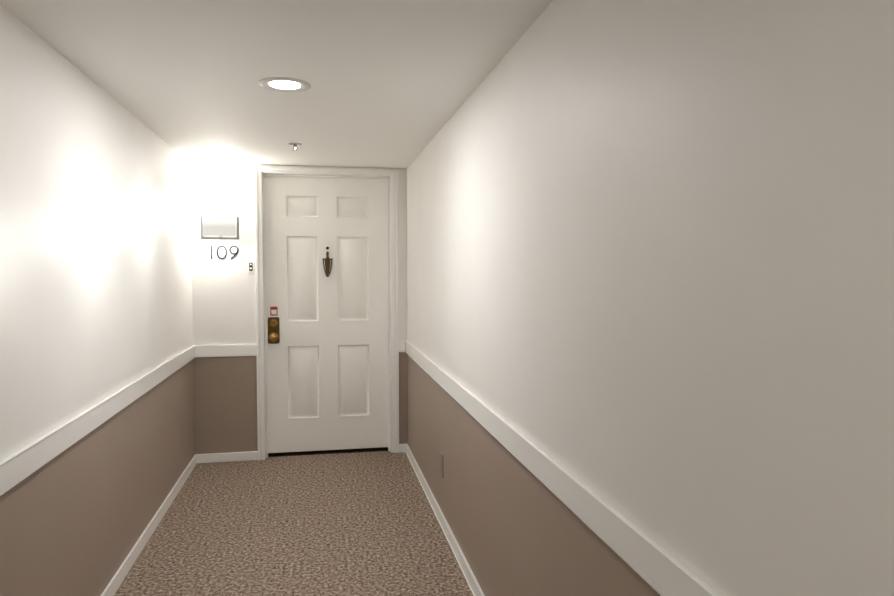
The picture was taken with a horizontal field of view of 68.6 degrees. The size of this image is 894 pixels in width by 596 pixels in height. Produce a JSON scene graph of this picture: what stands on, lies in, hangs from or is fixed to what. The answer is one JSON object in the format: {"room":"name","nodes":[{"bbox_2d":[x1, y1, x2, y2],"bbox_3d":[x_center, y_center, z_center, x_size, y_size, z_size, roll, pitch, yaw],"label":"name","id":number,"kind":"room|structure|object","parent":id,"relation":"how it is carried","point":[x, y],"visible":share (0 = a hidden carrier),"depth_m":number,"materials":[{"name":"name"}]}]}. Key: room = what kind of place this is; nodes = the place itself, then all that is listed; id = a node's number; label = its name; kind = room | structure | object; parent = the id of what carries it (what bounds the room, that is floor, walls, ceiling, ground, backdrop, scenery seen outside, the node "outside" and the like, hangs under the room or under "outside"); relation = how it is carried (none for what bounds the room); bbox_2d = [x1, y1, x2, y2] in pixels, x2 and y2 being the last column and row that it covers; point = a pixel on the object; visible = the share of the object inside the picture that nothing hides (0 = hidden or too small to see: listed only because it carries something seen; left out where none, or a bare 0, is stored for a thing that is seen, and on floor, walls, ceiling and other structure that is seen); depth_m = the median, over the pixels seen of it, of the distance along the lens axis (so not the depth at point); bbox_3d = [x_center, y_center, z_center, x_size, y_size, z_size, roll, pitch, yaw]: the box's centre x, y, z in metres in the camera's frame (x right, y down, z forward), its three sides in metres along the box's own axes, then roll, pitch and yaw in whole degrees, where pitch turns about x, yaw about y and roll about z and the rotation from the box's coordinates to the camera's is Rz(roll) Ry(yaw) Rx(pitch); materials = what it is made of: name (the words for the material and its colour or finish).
{"room":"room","nodes":[
{"label":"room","id":0,"kind":"room"},
{"bbox_2d":[0,4,194,595],"bbox_3d":[-0.962,0.317,-0.017,0.140,2.137,9.745,0,3,-11],"label":"wall","id":1,"kind":"structure","parent":0,"point":[95,259],"depth_m":2.48,"materials":[{"name":"paint"}]},
{"bbox_2d":[0,345,199,495],"bbox_3d":[-0.884,0.580,0.012,0.020,0.086,9.469,0,3,-11],"label":"trim","id":2,"kind":"structure","parent":1,"relation":"attached to","point":[23,465],"depth_m":2.39,"materials":[{"name":"white wood"}]},
{"bbox_2d":[101,454,197,595],"bbox_3d":[-0.886,1.351,0.044,0.017,0.066,9.472,0,3,-11],"label":"baseboard","id":3,"kind":"structure","parent":1,"relation":"attached to","point":[115,582],"depth_m":3.31,"materials":[{"name":"white wood"}]},
{"bbox_2d":[0,0,552,168],"bbox_3d":[-0.143,-0.807,0.094,1.810,0.100,9.745,0,3,-11],"label":"ceiling","id":4,"kind":"structure","parent":0,"point":[395,83],"depth_m":2.40,"materials":[{"name":"white paint"}]},
{"bbox_2d":[258,77,310,91],"bbox_3d":[-0.659,-0.866,2.663,0.208,0.007,0.208,0,3,-11],"label":"recessed light","id":5,"kind":"object","parent":4,"relation":"in","point":[283,84],"visible":1,"depth_m":2.65,"materials":[{"name":"white"}]},
{"bbox_2d":[288,142,301,149],"bbox_3d":[-0.909,-0.905,3.921,0.080,0.038,0.080,0,3,-11],"label":"sprinkler","id":6,"kind":"object","parent":4,"relation":"hanging from","point":[295,144],"visible":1,"depth_m":3.91,"materials":[{"name":"silver metal"}]},
{"bbox_2d":[114,451,473,595],"bbox_3d":[-0.143,1.403,0.190,1.810,0.050,9.745,0,3,-11],"label":"floor","id":7,"kind":"structure","parent":0,"point":[354,524],"depth_m":3.41,"materials":[{"name":"carpet"}]},
{"bbox_2d":[190,162,406,453],"bbox_3d":[-1.064,0.105,4.852,1.530,2.137,0.140,0,3,-11],"label":"wall","id":8,"kind":"structure","parent":0,"point":[224,313],"depth_m":4.69,"materials":[{"name":"paint"}]},
{"bbox_2d":[201,185,238,239],"bbox_3d":[-1.590,-0.593,4.587,0.257,0.368,0.118,0,3,-11],"label":"light","id":9,"kind":"object","parent":8,"relation":"attached to","point":[219,217],"visible":1,"depth_m":4.53,"materials":[{"name":"white glass"}]},
{"bbox_2d":[210,245,238,258],"bbox_3d":[-1.580,-0.325,4.657,0.192,0.099,0.006,0,3,-11],"label":"sign","id":10,"kind":"object","parent":8,"relation":"attached to","point":[234,254],"visible":1,"depth_m":4.66,"materials":[{"name":"grey metal"}]},
{"bbox_2d":[198,451,257,462],"bbox_3d":[-1.573,1.147,4.721,0.403,0.066,0.017,0,3,-11],"label":"baseboard","id":11,"kind":"structure","parent":8,"relation":"attached to","point":[251,455],"depth_m":4.71,"materials":[{"name":"white wood"}]},
{"bbox_2d":[200,344,255,356],"bbox_3d":[-1.573,0.376,4.687,0.403,0.086,0.020,0,3,-11],"label":"trim","id":12,"kind":"structure","parent":8,"relation":"attached to","point":[230,350],"depth_m":4.68,"materials":[{"name":"white wood"}]},
{"bbox_2d":[247,261,254,272],"bbox_3d":[-1.405,-0.223,4.691,0.050,0.083,0.015,0,3,-11],"label":"switch","id":13,"kind":"object","parent":8,"relation":"attached to","point":[250,266],"visible":1,"depth_m":4.69,"materials":[{"name":"white plastic"}]},
{"bbox_2d":[265,176,387,452],"bbox_3d":[-0.891,0.122,4.909,0.908,2.046,0.045,0,3,-11],"label":"door","id":14,"kind":"structure","parent":8,"relation":"in","point":[327,367],"depth_m":4.89,"materials":[{"name":"white paint"}]},
{"bbox_2d":[268,317,279,343],"bbox_3d":[-1.268,0.240,4.780,0.084,0.196,0.074,0,3,-11],"label":"door lock","id":15,"kind":"object","parent":14,"relation":"attached to","point":[273,330],"visible":1,"depth_m":4.81,"materials":[{"name":"gold metal"}]},
{"bbox_2d":[270,307,277,315],"bbox_3d":[-1.271,0.097,4.810,0.051,0.066,0.001,0,3,-11],"label":"sticker","id":16,"kind":"object","parent":14,"relation":"attached to","point":[273,311],"visible":1,"depth_m":4.81,"materials":[{"name":"white paper"}]},
{"bbox_2d":[323,247,332,276],"bbox_3d":[-0.887,-0.268,4.861,0.075,0.228,0.017,0,3,-11],"label":"door knocker","id":17,"kind":"object","parent":14,"relation":"attached to","point":[327,265],"visible":1,"depth_m":4.86,"materials":[{"name":"brown metal"}]},
{"bbox_2d":[254,166,398,460],"bbox_3d":[-0.882,0.112,4.877,1.031,2.127,0.160,0,3,-11],"label":"door frame","id":18,"kind":"structure","parent":8,"relation":"attached to","point":[262,172],"depth_m":4.79,"materials":[{"name":"white wood"}]},
{"bbox_2d":[268,447,387,456],"bbox_3d":[-0.892,1.166,4.962,0.913,0.008,0.080,0,3,-11],"label":"threshold","id":19,"kind":"object","parent":8,"relation":"attached to","point":[327,452],"depth_m":4.96,"materials":[{"name":"brown metal"}]},
{"bbox_2d":[407,0,893,595],"bbox_3d":[0.677,0.303,0.303,0.140,2.137,9.745,0,3,-11],"label":"wall","id":20,"kind":"structure","parent":0,"point":[651,268],"depth_m":1.23,"materials":[{"name":"paint"}]},
{"bbox_2d":[440,451,443,477],"bbox_3d":[-0.030,0.906,3.561,0.009,0.126,0.078,0,3,-11],"label":"electrical outlet cover","id":21,"kind":"object","parent":20,"relation":"attached to","point":[441,464],"visible":1,"depth_m":3.54,"materials":[{"name":"brown plastic"}]},
{"bbox_2d":[402,443,484,595],"bbox_3d":[0.593,1.339,0.332,0.030,0.066,9.473,0,3,-11],"label":"baseboard","id":22,"kind":"structure","parent":20,"relation":"attached to","point":[469,575],"depth_m":3.39,"materials":[{"name":"white wood"}]},
{"bbox_2d":[400,341,721,595],"bbox_3d":[0.593,0.567,0.298,0.030,0.086,9.465,0,3,-11],"label":"trim","id":23,"kind":"structure","parent":20,"relation":"attached to","point":[657,568],"depth_m":1.59,"materials":[{"name":"white wood"}]}
]}

